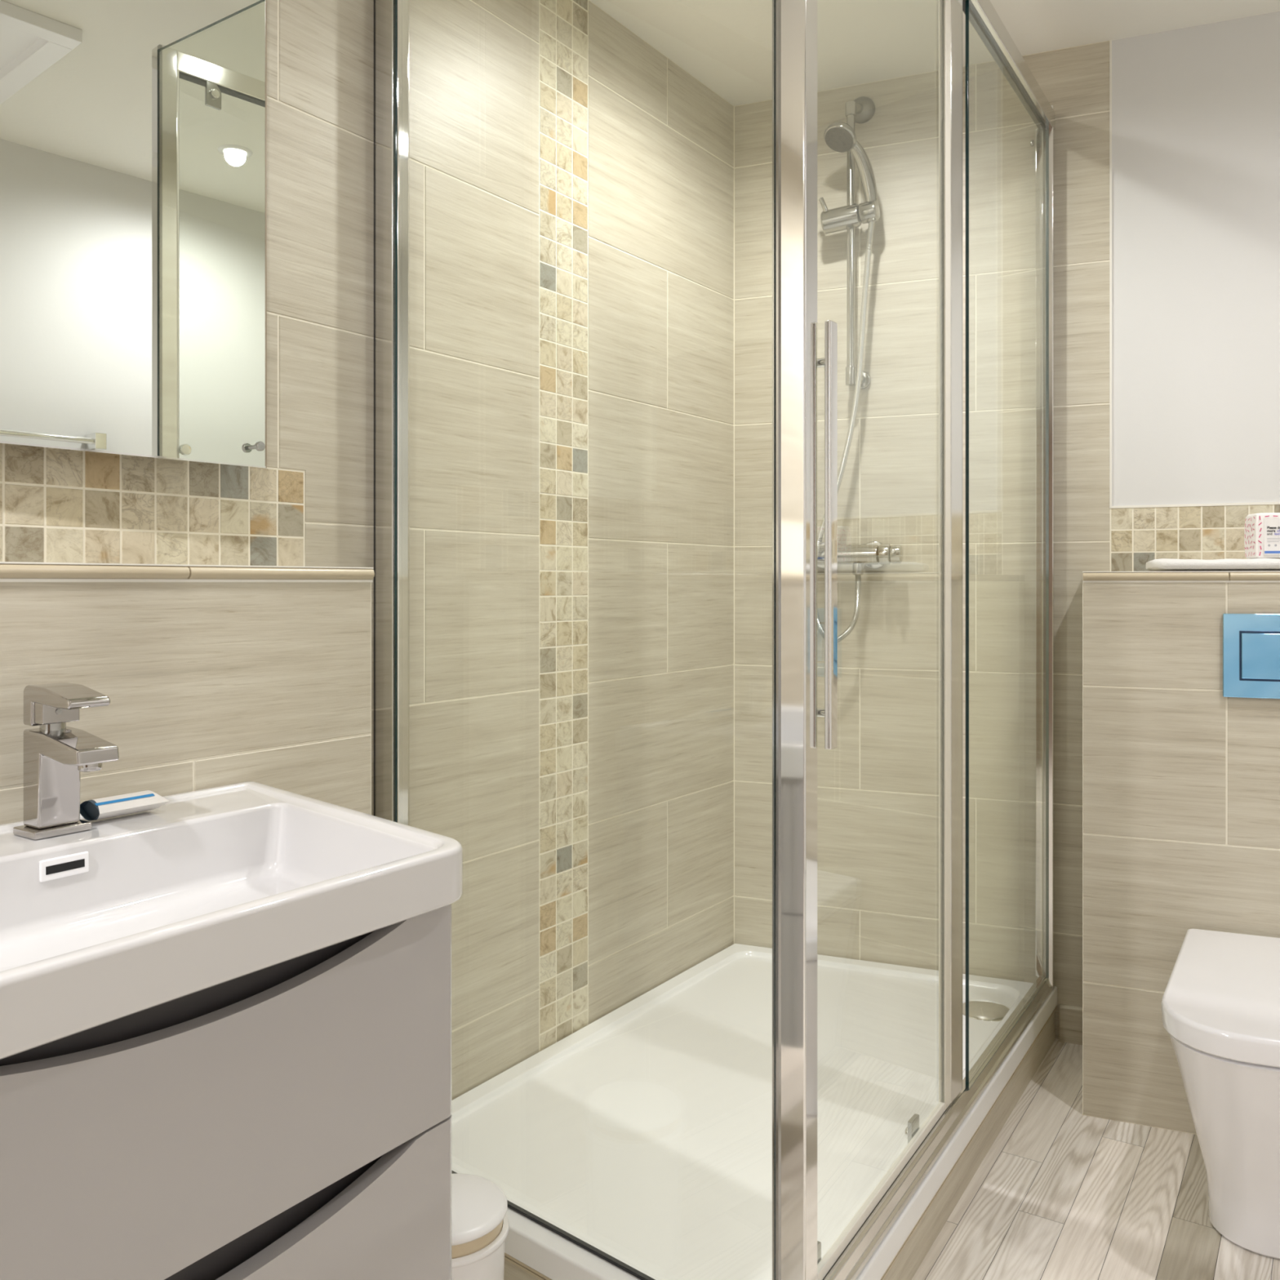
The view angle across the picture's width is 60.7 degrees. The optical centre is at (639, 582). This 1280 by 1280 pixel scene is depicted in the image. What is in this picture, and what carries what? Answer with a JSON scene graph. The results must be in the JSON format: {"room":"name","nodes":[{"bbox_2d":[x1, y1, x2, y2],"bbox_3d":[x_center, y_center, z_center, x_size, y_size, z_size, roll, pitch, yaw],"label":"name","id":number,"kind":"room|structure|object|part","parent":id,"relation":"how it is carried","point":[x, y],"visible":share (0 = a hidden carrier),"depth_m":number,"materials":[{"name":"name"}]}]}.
{"room":"bathroom","nodes":[
{"label":"bathroom","id":0,"kind":"room"},
{"bbox_2d":[0,582,371,824],"bbox_3d":[-1.129,0.504,0.600,0.162,1.044,2.420,0,0,34],"label":"half wall","id":1,"kind":"structure","parent":0,"point":[207,685],"depth_m":1.33,"materials":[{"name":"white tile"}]},
{"bbox_2d":[0,561,374,582],"bbox_3d":[-0.966,-0.012,0.700,0.019,0.021,2.070,0,0,34],"label":"trim","id":2,"kind":"structure","parent":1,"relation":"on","point":[10,571],"depth_m":1.29,"materials":[{"name":"beige"}]},
{"bbox_2d":[0,904,451,1279],"bbox_3d":[-0.484,0.511,1.002,0.444,0.418,0.608,0,0,34],"label":"vanity cabinet","id":3,"kind":"object","parent":1,"relation":"attached to","point":[291,1119],"visible":0.73,"depth_m":0.87,"materials":[{"name":"grey paint"}]},
{"bbox_2d":[0,781,462,1059],"bbox_3d":[-0.475,0.298,0.998,0.466,0.097,0.622,0,0,34],"label":"basin","id":4,"kind":"object","parent":3,"relation":"in","point":[125,915],"visible":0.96,"depth_m":1.03,"materials":[{"name":"white ceramic"}]},
{"bbox_2d":[13,682,119,839],"bbox_3d":[-0.572,0.178,1.096,0.109,0.151,0.058,0,0,34],"label":"mixer tap","id":5,"kind":"object","parent":4,"relation":"on","point":[55,753],"visible":1,"depth_m":1.09,"materials":[{"name":"silver metal"}]},
{"bbox_3d":[-0.599,0.250,1.114,0.044,0.008,0.058,0,0,34],"label":"plate","id":6,"kind":"part","parent":5,"relation":"part of","materials":[{"name":"silver metal"}]},
{"bbox_3d":[-0.577,0.127,1.099,0.089,0.048,0.043,0,0,34],"label":"lever","id":7,"kind":"part","parent":5,"relation":"part of","materials":[{"name":"silver metal"}]},
{"bbox_3d":[-0.570,0.197,1.095,0.105,0.098,0.043,0,0,34],"label":"spout","id":8,"kind":"part","parent":5,"relation":"part of","materials":[{"name":"silver metal"}]},
{"bbox_2d":[80,790,169,820],"bbox_3d":[-0.564,0.242,1.193,0.048,0.022,0.081,0,0,34],"label":"toothpaste tube","id":9,"kind":"object","parent":4,"relation":"on","point":[148,800],"visible":0.99,"depth_m":1.18,"materials":[{"name":"white plastic"}]},
{"bbox_3d":[-0.336,0.618,0.853,0.032,0.205,0.528,0,0,34],"label":"drawer","id":10,"kind":"part","parent":3,"relation":"part of","materials":[{"name":"grey paint"}]},
{"bbox_2d":[0,0,733,1100],"bbox_3d":[-0.842,-0.087,1.273,0.120,2.226,3.856,0,0,34],"label":"wall","id":11,"kind":"structure","parent":0,"point":[571,184],"depth_m":2.07,"materials":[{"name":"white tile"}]},
{"bbox_2d":[0,0,266,469],"bbox_3d":[-0.793,-0.627,1.176,0.037,0.932,0.890,0,0,37],"label":"wall mirror","id":12,"kind":"object","parent":11,"relation":"attached to","point":[133,133],"visible":1,"depth_m":1.38,"materials":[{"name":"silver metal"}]},
{"bbox_3d":[-0.527,-0.188,1.507,0.019,0.013,0.013,0,0,34],"label":"knob","id":13,"kind":"part","parent":12,"relation":"part of","materials":[{"name":"silver metal"}]},
{"bbox_2d":[589,0,1279,106],"bbox_3d":[0.098,-1.240,0.875,2.123,0.080,4.456,0,0,34],"label":"ceiling","id":14,"kind":"structure","parent":0,"point":[725,45],"depth_m":2.37,"materials":[{"name":"white paint"}]},
{"bbox_2d":[733,11,1279,1039],"bbox_3d":[1.150,-0.087,2.434,2.170,2.226,0.121,0,0,23],"label":"wall","id":15,"kind":"structure","parent":0,"point":[1166,144],"depth_m":2.50,"materials":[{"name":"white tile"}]},
{"bbox_2d":[817,96,879,643],"bbox_3d":[0.490,-0.511,2.556,0.184,1.310,0.143,0,0,-30],"label":"riser rail","id":16,"kind":"object","parent":15,"relation":"attached to","point":[841,137],"visible":0.81,"depth_m":2.56,"materials":[{"name":"silver metal"}]},
{"bbox_2d":[817,541,902,575],"bbox_3d":[0.475,-0.059,2.598,0.293,0.082,0.098,0,0,23],"label":"shower valve","id":17,"kind":"object","parent":15,"relation":"attached to","point":[873,554],"visible":0.6,"depth_m":2.55,"materials":[{"name":"silver metal"}]},
{"bbox_3d":[0.580,-0.067,2.535,0.051,0.049,0.063,0,0,23],"label":"control knob","id":18,"kind":"part","parent":17,"relation":"part of","materials":[{"name":"silver metal"}]},
{"bbox_2d":[1059,1004,1082,1044],"bbox_3d":[0.964,0.986,2.441,0.050,0.080,0.012,0,0,23],"label":"baseboard","id":19,"kind":"structure","parent":15,"relation":"attached to","point":[1070,1016],"depth_m":2.44,"materials":[{"name":"tile"}]},
{"bbox_2d":[911,1039,1279,1279],"bbox_3d":[0.106,1.066,0.808,2.211,0.080,4.356,0,0,34],"label":"floor","id":20,"kind":"structure","parent":0,"point":[1060,1193],"depth_m":1.80,"materials":[{"name":"grey wood"}]},
{"bbox_2d":[451,1173,509,1279],"bbox_3d":[-0.244,0.903,1.391,0.155,0.244,0.155,0,0,34],"label":"pedal bin","id":21,"kind":"object","parent":20,"relation":"on","point":[480,1224],"visible":0.41,"depth_m":1.36,"materials":[{"name":"white plastic"}]},
{"bbox_3d":[-0.244,0.791,1.391,0.150,0.019,0.150,0,0,34],"label":"lid","id":22,"kind":"part","parent":21,"relation":"part of","materials":[{"name":"white plastic"}]},
{"bbox_2d":[503,1004,1057,1279],"bbox_3d":[0.247,0.985,2.054,0.794,0.082,1.436,0,0,34],"label":"plinth","id":23,"kind":"structure","parent":20,"relation":"on","point":[916,1246],"depth_m":1.81,"materials":[{"name":"tile"}]},
{"bbox_2d":[451,943,1057,1279],"bbox_3d":[0.247,0.923,2.054,0.795,0.040,1.434,0,0,34],"label":"shower tray","id":24,"kind":"object","parent":23,"relation":"on","point":[642,1134],"visible":0.83,"depth_m":1.88,"materials":[{"name":"white ceramic"}]},
{"bbox_2d":[373,0,1055,1279],"bbox_3d":[0.261,-0.079,2.064,0.812,1.963,1.408,0,0,34],"label":"shower enclosure","id":25,"kind":"object","parent":24,"relation":"on","point":[796,1248],"visible":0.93,"depth_m":1.75,"materials":[{"name":"silver metal"}]},
{"bbox_3d":[-0.131,-0.068,1.533,0.763,1.934,0.006,0,0,41],"label":"panel","id":26,"kind":"part","parent":25,"relation":"part of","materials":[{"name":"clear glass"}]},
{"bbox_3d":[0.184,-0.073,1.293,0.041,1.953,0.042,0,0,34],"label":"corner post","id":27,"kind":"part","parent":25,"relation":"part of","materials":[{"name":"silver metal"}]},
{"bbox_3d":[0.208,-0.057,1.317,0.057,0.509,0.022,0,0,34],"label":"door handle","id":28,"kind":"part","parent":25,"relation":"part of","materials":[{"name":"silver metal"}]},
{"bbox_3d":[0.555,0.887,1.877,0.026,0.031,1.349,0,0,32],"label":"rail","id":29,"kind":"part","parent":25,"relation":"part of","materials":[{"name":"silver metal"}]},
{"bbox_3d":[0.345,-0.073,1.560,0.006,1.884,0.576,0,0,32],"label":"sliding door","id":30,"kind":"part","parent":25,"relation":"part of","materials":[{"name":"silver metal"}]},
{"bbox_3d":[0.734,-0.070,2.155,0.006,1.890,0.635,0,0,32],"label":"fixed panel","id":31,"kind":"part","parent":25,"relation":"part of","materials":[{"name":"clear glass"}]},
{"bbox_3d":[0.554,-1.028,1.877,0.032,0.044,1.349,0,0,32],"label":"rail","id":32,"kind":"part","parent":25,"relation":"part of","materials":[{"name":"silver metal"}]},
{"bbox_2d":[1160,928,1279,1259],"bbox_3d":[1.051,0.831,1.750,0.371,0.387,0.576,0,0,34],"label":"toilet","id":33,"kind":"object","parent":20,"relation":"on","point":[1220,1002],"visible":1,"depth_m":1.65,"materials":[{"name":"white ceramic"}]},
{"bbox_3d":[1.048,0.658,1.747,0.371,0.040,0.567,0,0,34],"label":"lid","id":34,"kind":"part","parent":33,"relation":"part of","materials":[{"name":"white plastic"}]},
{"bbox_2d":[1082,582,1279,1134],"bbox_3d":[1.468,0.504,2.044,1.184,1.044,0.354,0,0,23],"label":"wall","id":35,"kind":"structure","parent":0,"point":[1181,777],"depth_m":2.06,"materials":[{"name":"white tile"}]},
{"bbox_2d":[1082,570,1279,582],"bbox_3d":[1.401,-0.012,1.883,1.184,0.021,0.021,0,0,23],"label":"trim","id":36,"kind":"structure","parent":35,"relation":"attached to","point":[1211,576],"depth_m":2.04,"materials":[{"name":"beige"}]},
{"bbox_2d":[1146,558,1279,571],"bbox_3d":[1.232,-0.035,2.062,0.500,0.025,0.210,0,0,23],"label":"folded towel","id":37,"kind":"object","parent":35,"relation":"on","point":[1162,564],"visible":0.87,"depth_m":2.03,"materials":[{"name":"white fabric"}]},
{"bbox_2d":[1244,512,1279,558],"bbox_3d":[1.216,-0.090,2.073,0.113,0.086,0.062,0,0,8],"label":"pack","id":38,"kind":"object","parent":37,"relation":"on","point":[1261,530],"visible":1,"depth_m":2.05,"materials":[{"name":"white cardboard"}]},
{"bbox_2d":[1222,613,1279,698],"bbox_3d":[1.182,0.133,1.962,0.240,0.153,0.016,0,0,23],"label":"flush plate","id":39,"kind":"object","parent":35,"relation":"attached to","point":[1251,642],"visible":1,"depth_m":1.99,"materials":[{"name":"blue plastic"}]},
{"bbox_3d":[1.180,0.133,1.959,0.186,0.091,0.002,0,0,23],"label":"button frame","id":40,"kind":"part","parent":39,"relation":"part of","materials":[{"name":"blue plastic"}]}
]}

